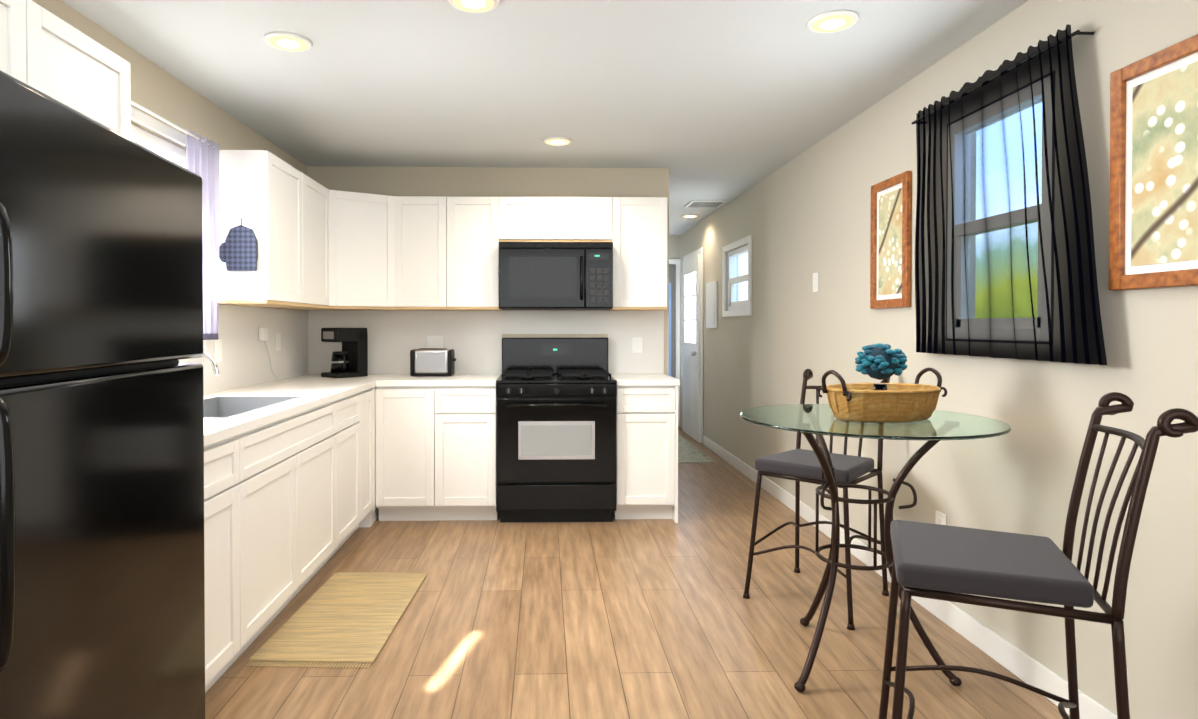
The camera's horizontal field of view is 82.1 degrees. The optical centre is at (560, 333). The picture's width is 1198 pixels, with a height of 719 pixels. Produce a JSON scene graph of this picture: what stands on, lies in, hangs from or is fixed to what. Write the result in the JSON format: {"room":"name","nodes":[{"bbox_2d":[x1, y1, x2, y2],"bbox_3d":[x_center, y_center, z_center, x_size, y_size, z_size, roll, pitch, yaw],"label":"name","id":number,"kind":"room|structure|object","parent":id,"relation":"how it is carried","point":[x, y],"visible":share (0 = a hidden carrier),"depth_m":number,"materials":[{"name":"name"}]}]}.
{"room":"kitchen","nodes":[
{"label":"kitchen","id":0,"kind":"room"},
{"bbox_2d":[32,0,307,358],"bbox_3d":[-1.796,0.035,1.626,0.120,2.400,6.840,0,1,-1],"label":"wall","id":1,"kind":"structure","parent":0,"point":[153,88],"depth_m":3.13,"materials":[{"name":"beige paint"}]},
{"bbox_2d":[0,0,51,96],"bbox_3d":[-1.570,-0.704,1.593,0.320,0.380,0.570,0,1,-1],"label":"upper cabinet","id":2,"kind":"object","parent":1,"relation":"attached to","point":[25,26],"depth_m":1.83,"materials":[{"name":"white wood"}]},
{"bbox_2d":[52,14,130,138],"bbox_3d":[-1.580,-0.709,2.026,0.320,0.380,0.515,0,1,-1],"label":"upper cabinet","id":3,"kind":"object","parent":1,"relation":"attached to","point":[89,78],"depth_m":2.09,"materials":[{"name":"white wood"}]},
{"bbox_2d":[131,106,206,351],"bbox_3d":[-1.797,-0.408,2.871,0.105,1.040,1.080,0,1,-1],"label":"window","id":4,"kind":"structure","parent":1,"relation":"in","point":[149,140],"depth_m":3.04,"materials":[{"name":"white"}]},
{"bbox_2d":[131,101,219,339],"bbox_3d":[-1.679,-0.448,2.886,0.047,0.960,1.045,0,1,-1],"label":"curtain","id":5,"kind":"object","parent":1,"relation":"hanging from","point":[202,157],"visible":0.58,"depth_m":3.28,"materials":[{"name":"white fabric"}]},
{"bbox_2d":[214,339,221,361],"bbox_3d":[-1.765,0.085,3.547,0.007,0.115,0.075,0,1,-1],"label":"electrical outlet","id":6,"kind":"object","parent":1,"relation":"attached to","point":[217,350],"visible":0.81,"depth_m":3.54,"materials":[{"name":"white plastic"}]},
{"bbox_2d":[219,150,307,307],"bbox_3d":[-1.619,-0.544,3.687,0.320,0.744,0.545,0,1,-1],"label":"upper cabinet","id":7,"kind":"object","parent":1,"relation":"attached to","point":[257,187],"depth_m":3.42,"materials":[{"name":"white wood"}]},
{"bbox_2d":[219,218,257,270],"bbox_3d":[-1.595,-0.443,3.400,0.191,0.260,0.022,0,1,-1],"label":"oven mitt","id":8,"kind":"object","parent":7,"relation":"hanging from","point":[239,249],"visible":0.96,"depth_m":3.39,"materials":[{"name":"fabric"}]},
{"bbox_2d":[259,327,278,380],"bbox_3d":[-1.745,0.125,4.122,0.073,0.331,0.138,0,1,-1],"label":"cord","id":9,"kind":"object","parent":1,"relation":"attached to","point":[263,333],"visible":1,"depth_m":4.08,"materials":[{"name":"white plastic"}]},
{"bbox_2d":[275,332,280,350],"bbox_3d":[-1.784,0.047,4.347,0.007,0.115,0.075,0,1,-1],"label":"electrical outlet","id":10,"kind":"object","parent":1,"relation":"attached to","point":[278,340],"visible":1,"depth_m":4.34,"materials":[{"name":"white plastic"}]},
{"bbox_2d":[300,172,335,307],"bbox_3d":[-1.611,-0.549,4.136,0.356,0.744,0.572,0,1,-1],"label":"upper cabinet","id":11,"kind":"object","parent":1,"relation":"attached to","point":[320,247],"depth_m":4.19,"materials":[{"name":"white wood"}]},
{"bbox_2d":[308,166,651,337],"bbox_3d":[-0.584,0.000,5.015,2.460,2.400,0.120,0,1,-1],"label":"wall","id":12,"kind":"structure","parent":0,"point":[389,181],"depth_m":4.95,"materials":[{"name":"beige paint"}]},
{"bbox_2d":[304,190,411,309],"bbox_3d":[-1.431,-0.554,4.634,0.740,0.744,0.581,0,1,-1],"label":"upper cabinet","id":13,"kind":"object","parent":12,"relation":"attached to","point":[369,227],"depth_m":4.53,"materials":[{"name":"white wood"}]},
{"bbox_2d":[404,196,459,309],"bbox_3d":[-0.939,-0.556,4.764,0.453,0.744,0.344,0,1,-1],"label":"upper cabinet","id":14,"kind":"object","parent":12,"relation":"attached to","point":[429,221],"depth_m":4.62,"materials":[{"name":"white wood"}]},
{"bbox_2d":[426,336,442,347],"bbox_3d":[-0.902,0.071,4.933,0.120,0.115,0.007,0,1,-1],"label":"electrical outlet","id":15,"kind":"object","parent":12,"relation":"attached to","point":[434,341],"visible":0.65,"depth_m":4.93,"materials":[{"name":"white plastic"}]},
{"bbox_2d":[456,196,501,309],"bbox_3d":[-0.619,-0.556,4.772,0.407,0.744,0.344,0,1,-1],"label":"upper cabinet","id":16,"kind":"object","parent":12,"relation":"attached to","point":[477,218],"depth_m":4.63,"materials":[{"name":"white wood"}]},
{"bbox_2d":[500,197,567,241],"bbox_3d":[-0.197,-0.783,4.791,0.438,0.289,0.320,0,1,-1],"label":"upper cabinet","id":17,"kind":"object","parent":12,"relation":"attached to","point":[522,219],"depth_m":4.64,"materials":[{"name":"white wood"}]},
{"bbox_2d":[499,242,612,309],"bbox_3d":[-0.032,-0.392,4.727,0.756,0.440,0.456,0,1,-1],"label":"microwave","id":18,"kind":"object","parent":17,"relation":"attached to","point":[555,275],"visible":1,"depth_m":4.54,"materials":[{"name":"black metal"}]},
{"bbox_2d":[568,197,615,241],"bbox_3d":[0.131,-0.783,4.799,0.438,0.289,0.320,0,1,-1],"label":"upper cabinet","id":19,"kind":"object","parent":12,"relation":"attached to","point":[590,219],"depth_m":4.65,"materials":[{"name":"white wood"}]},
{"bbox_2d":[632,337,642,352],"bbox_3d":[0.558,0.080,4.967,0.075,0.115,0.007,0,1,-1],"label":"electrical outlet","id":20,"kind":"object","parent":12,"relation":"attached to","point":[637,344],"visible":1,"depth_m":4.96,"materials":[{"name":"white plastic"}]},
{"bbox_2d":[608,197,666,310],"bbox_3d":[0.537,-0.556,4.811,0.374,0.744,0.320,0,1,-1],"label":"upper cabinet","id":21,"kind":"object","parent":12,"relation":"attached to","point":[640,244],"depth_m":4.66,"materials":[{"name":"white wood"}]},
{"bbox_2d":[61,0,1027,234],"bbox_3d":[-0.078,-1.224,3.453,3.640,0.080,10.440,0,1,-1],"label":"ceiling","id":22,"kind":"structure","parent":0,"point":[728,101],"depth_m":3.11,"materials":[{"name":"white paint"}]},
{"bbox_2d":[264,31,311,51],"bbox_3d":[-1.092,-1.170,2.760,0.183,0.012,0.183,-1,1,-40],"label":"recessed light","id":23,"kind":"object","parent":22,"relation":"in","point":[285,41],"depth_m":2.74,"materials":[{"name":"white plastic"}]},
{"bbox_2d":[448,0,499,12],"bbox_3d":[-0.304,-1.166,2.408,0.183,0.012,0.183,0,1,-10],"label":"recessed light","id":24,"kind":"object","parent":22,"relation":"in","point":[470,6],"depth_m":2.43,"materials":[{"name":"white plastic"}]},
{"bbox_2d":[543,137,571,145],"bbox_3d":[-0.016,-1.185,4.235,0.183,0.012,0.183,0,1,-10],"label":"recessed light","id":25,"kind":"object","parent":22,"relation":"in","point":[554,141],"depth_m":4.21,"materials":[{"name":"white plastic"}]},
{"bbox_2d":[681,214,698,217],"bbox_3d":[1.339,-1.215,7.087,0.183,0.012,0.183,0,1,-10],"label":"recessed light","id":26,"kind":"object","parent":22,"relation":"in","point":[686,215],"depth_m":7.06,"materials":[{"name":"white plastic"}]},
{"bbox_2d":[685,200,726,206],"bbox_3d":[1.350,-1.207,6.387,0.330,0.014,0.300,0,1,-1],"label":"ceiling vent","id":27,"kind":"object","parent":22,"relation":"in","point":[699,203],"visible":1,"depth_m":6.32,"materials":[{"name":"white metal"}]},
{"bbox_2d":[807,10,858,32],"bbox_3d":[1.023,-1.168,2.579,0.183,0.012,0.183,0,1,-10],"label":"recessed light","id":28,"kind":"object","parent":22,"relation":"in","point":[833,21],"depth_m":2.56,"materials":[{"name":"white plastic"}]},
{"bbox_2d":[205,427,1069,718],"bbox_3d":[-0.078,1.246,3.479,3.640,0.060,10.440,0,1,-1],"label":"floor","id":29,"kind":"structure","parent":0,"point":[637,619],"depth_m":2.80,"materials":[{"name":"brown wood"}]},
{"bbox_2d":[0,70,204,718],"bbox_3d":[-1.293,0.397,1.461,0.769,1.680,0.935,0,1,-6],"label":"fridge","id":30,"kind":"object","parent":29,"relation":"on","point":[102,592],"visible":1,"depth_m":1.42,"materials":[{"name":"black metal"}]},
{"bbox_2d":[204,429,254,692],"bbox_3d":[-1.433,0.792,2.219,0.625,0.875,0.485,0,1,-1],"label":"base cabinet","id":31,"kind":"object","parent":29,"relation":"on","point":[229,619],"depth_m":2.33,"materials":[{"name":"white wood"}]},
{"bbox_2d":[204,417,258,440],"bbox_3d":[-1.430,0.334,2.254,0.633,0.040,0.565,0,1,-1],"label":"countertop","id":32,"kind":"structure","parent":31,"relation":"on","point":[214,427],"depth_m":2.40,"materials":[{"name":"white stone"}]},
{"bbox_2d":[204,389,366,543],"bbox_3d":[-1.468,0.776,3.751,0.625,0.875,0.570,0,1,-1],"label":"base cabinet","id":33,"kind":"object","parent":29,"relation":"on","point":[351,409],"depth_m":3.73,"materials":[{"name":"white wood"}]},
{"bbox_2d":[251,421,342,638],"bbox_3d":[-1.450,0.851,2.965,0.625,0.740,1.225,0,1,-1],"label":"base cabinet","id":34,"kind":"object","parent":29,"relation":"on","point":[309,470],"depth_m":2.92,"materials":[{"name":"white wood"}]},
{"bbox_2d":[245,572,426,667],"bbox_3d":[-0.917,1.215,3.009,0.470,0.010,0.970,0,1,2],"label":"jute rug","id":35,"kind":"object","parent":29,"relation":"on","point":[350,618],"visible":1,"depth_m":2.88,"materials":[{"name":"beige wicker"}]},
{"bbox_2d":[367,385,374,526],"bbox_3d":[-1.477,0.772,4.129,0.625,0.875,0.406,0,1,-1],"label":"base cabinet","id":36,"kind":"object","parent":29,"relation":"on","point":[370,388],"depth_m":4.25,"materials":[{"name":"white wood"}]},
{"bbox_2d":[375,385,446,520],"bbox_3d":[-0.971,0.767,4.621,0.449,0.875,0.657,0,1,-1],"label":"base cabinet","id":37,"kind":"object","parent":29,"relation":"on","point":[411,420],"depth_m":4.35,"materials":[{"name":"white wood"}]},
{"bbox_2d":[204,373,390,404],"bbox_3d":[-1.473,0.314,4.115,0.633,0.040,1.637,0,1,-1],"label":"countertop","id":38,"kind":"structure","parent":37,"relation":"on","point":[308,388],"depth_m":3.62,"materials":[{"name":"white stone"}]},
{"bbox_2d":[321,328,367,377],"bbox_3d":[-1.448,0.123,4.628,0.210,0.330,0.243,0,1,39],"label":"coffee maker","id":39,"kind":"object","parent":38,"relation":"on","point":[350,359],"visible":1,"depth_m":4.59,"materials":[{"name":"black plastic"}]},
{"bbox_2d":[375,373,501,384],"bbox_3d":[-0.792,0.309,4.642,0.757,0.040,0.614,0,1,-1],"label":"countertop","id":40,"kind":"structure","parent":37,"relation":"on","point":[396,378],"depth_m":4.40,"materials":[{"name":"white stone"}]},
{"bbox_2d":[410,348,455,376],"bbox_3d":[-0.867,0.193,4.730,0.300,0.187,0.166,0,1,-1],"label":"toaster","id":41,"kind":"object","parent":40,"relation":"on","point":[432,362],"visible":1,"depth_m":4.65,"materials":[{"name":"silver metal"}]},
{"bbox_2d":[447,385,498,519],"bbox_3d":[-0.636,0.766,4.655,0.444,0.875,0.606,0,1,-1],"label":"base cabinet","id":42,"kind":"object","parent":29,"relation":"on","point":[471,409],"depth_m":4.36,"materials":[{"name":"white wood"}]},
{"bbox_2d":[496,338,616,522],"bbox_3d":[-0.029,0.617,4.609,0.762,1.175,0.714,0,1,-1],"label":"stove","id":43,"kind":"object","parent":29,"relation":"on","point":[556,400],"visible":1,"depth_m":4.32,"materials":[{"name":"black metal"}]},
{"bbox_2d":[612,385,679,522],"bbox_3d":[0.549,0.766,4.682,0.394,0.875,0.606,0,1,-1],"label":"base cabinet","id":44,"kind":"object","parent":29,"relation":"on","point":[646,415],"depth_m":4.39,"materials":[{"name":"white wood"}]},
{"bbox_2d":[610,373,679,384],"bbox_3d":[0.555,0.308,4.673,0.406,0.040,0.614,0,1,-1],"label":"countertop","id":45,"kind":"structure","parent":44,"relation":"on","point":[622,378],"depth_m":4.40,"materials":[{"name":"white stone"}]},
{"bbox_2d":[678,435,713,462],"bbox_3d":[1.109,1.173,7.107,0.580,0.008,1.600,0,1,-1],"label":"rug","id":46,"kind":"object","parent":29,"relation":"on","point":[688,452],"visible":0.38,"depth_m":6.69,"materials":[{"name":"grey fabric"}]},
{"bbox_2d":[743,369,889,630],"bbox_3d":[1.230,0.700,3.215,0.510,1.037,0.602,1,1,44],"label":"stool","id":47,"kind":"object","parent":29,"relation":"on","point":[797,464],"visible":0.71,"depth_m":3.16,"materials":[{"name":"brown metal"}]},
{"bbox_2d":[794,433,961,691],"bbox_3d":[1.095,0.769,2.619,0.596,0.910,0.552,0,1,-1],"label":"bistro table","id":48,"kind":"object","parent":29,"relation":"on","point":[822,453],"visible":0.9,"depth_m":2.46,"materials":[{"name":"brown metal"}]},
{"bbox_2d":[740,404,1010,439],"bbox_3d":[1.110,0.309,2.496,0.884,0.011,0.884,0,1,-1],"label":"tabletop","id":49,"kind":"object","parent":48,"relation":"on","point":[819,419],"visible":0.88,"depth_m":2.29,"materials":[{"name":"clear glass"}]},
{"bbox_2d":[817,343,946,422],"bbox_3d":[1.156,0.167,2.466,0.461,0.270,0.304,0,1,-19],"label":"basket tray","id":50,"kind":"object","parent":49,"relation":"on","point":[883,402],"visible":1,"depth_m":2.38,"materials":[{"name":"wicker"}]},
{"bbox_2d":[878,392,1197,718],"bbox_3d":[1.124,0.693,1.720,0.602,1.082,0.510,0,1,24],"label":"stool","id":51,"kind":"object","parent":29,"relation":"on","point":[942,562],"visible":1,"depth_m":1.62,"materials":[{"name":"grey fabric"}]},
{"bbox_2d":[652,168,671,374],"bbox_3d":[0.684,-0.019,6.844,0.120,2.400,3.720,0,1,-1],"label":"wall","id":52,"kind":"structure","parent":0,"point":[660,176],"depth_m":4.98,"materials":[{"name":"beige paint"}]},
{"bbox_2d":[672,235,679,426],"bbox_3d":[1.102,-0.038,8.654,0.780,2.400,0.120,0,1,-1],"label":"wall","id":53,"kind":"structure","parent":0,"point":[675,238],"depth_m":8.59,"materials":[{"name":"beige paint"}]},
{"bbox_2d":[669,259,679,425],"bbox_3d":[1.137,0.110,8.573,0.726,2.095,0.040,0,1,-1],"label":"door","id":54,"kind":"structure","parent":53,"relation":"in","point":[674,318],"depth_m":8.57,"materials":[{"name":"grey wood"}]},
{"bbox_2d":[680,0,1197,718],"bbox_3d":[1.682,0.016,3.507,0.120,2.400,10.440,0,1,-1],"label":"wall","id":55,"kind":"structure","parent":0,"point":[802,218],"depth_m":2.54,"materials":[{"name":"beige paint"}]},
{"bbox_2d":[682,247,703,442],"bbox_3d":[1.466,0.118,7.824,0.103,2.095,0.980,0,1,-1],"label":"hall door","id":56,"kind":"structure","parent":55,"relation":"in","point":[692,401],"depth_m":7.63,"materials":[{"name":"white wood"}]},
{"bbox_2d":[706,281,717,327],"bbox_3d":[1.527,-0.290,6.941,0.027,0.460,0.400,0,1,-1],"label":"panel","id":57,"kind":"object","parent":55,"relation":"attached to","point":[711,304],"visible":1,"depth_m":6.85,"materials":[{"name":"white plastic"}]},
{"bbox_2d":[722,235,751,316],"bbox_3d":[1.595,-0.486,6.060,0.105,0.660,0.870,0,1,-1],"label":"window","id":58,"kind":"structure","parent":55,"relation":"in","point":[740,308],"depth_m":6.18,"materials":[{"name":"white wood"}]},
{"bbox_2d":[813,272,818,291],"bbox_3d":[1.598,-0.323,4.301,0.007,0.120,0.085,0,1,-1],"label":"light switch","id":59,"kind":"object","parent":55,"relation":"attached to","point":[815,282],"visible":1,"depth_m":4.28,"materials":[{"name":"white plastic"}]},
{"bbox_2d":[870,171,911,308],"bbox_3d":[1.610,-0.443,3.358,0.024,0.630,0.355,0,1,-1],"label":"picture","id":60,"kind":"object","parent":55,"relation":"attached to","point":[890,258],"visible":1,"depth_m":3.34,"materials":[{"name":"brown wood"}]},
{"bbox_2d":[703,435,1116,718],"bbox_3d":[1.625,1.172,2.858,0.021,0.099,8.878,0,1,-1],"label":"baseboard","id":61,"kind":"structure","parent":55,"relation":"attached to","point":[1019,663],"depth_m":2.75,"materials":[{"name":"white wood"}]},
{"bbox_2d":[935,510,945,524],"bbox_3d":[1.630,0.822,2.944,0.007,0.115,0.075,0,1,-1],"label":"electrical outlet","id":62,"kind":"object","parent":55,"relation":"attached to","point":[940,518],"visible":0.38,"depth_m":2.94,"materials":[{"name":"white plastic"}]},
{"bbox_2d":[912,24,1106,364],"bbox_3d":[1.602,-0.445,2.535,0.075,1.061,1.070,0,1,-1],"label":"curtain","id":63,"kind":"object","parent":55,"relation":"hanging from","point":[1005,263],"visible":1,"depth_m":2.42,"materials":[{"name":"black fabric"}]},
{"bbox_2d":[1109,34,1197,290],"bbox_3d":[1.647,-0.449,1.770,0.024,0.645,0.540,0,1,-1],"label":"picture","id":64,"kind":"object","parent":55,"relation":"attached to","point":[1153,214],"visible":1,"depth_m":1.90,"materials":[{"name":"paper"}]},
{"label":"outside","id":65,"kind":"structure","parent":0,"visible":0},
{"bbox_2d":[144,146,171,160],"bbox_3d":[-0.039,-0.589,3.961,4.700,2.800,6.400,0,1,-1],"label":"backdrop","id":66,"kind":"structure","parent":65,"point":[161,154],"depth_m":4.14,"materials":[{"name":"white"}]}
]}

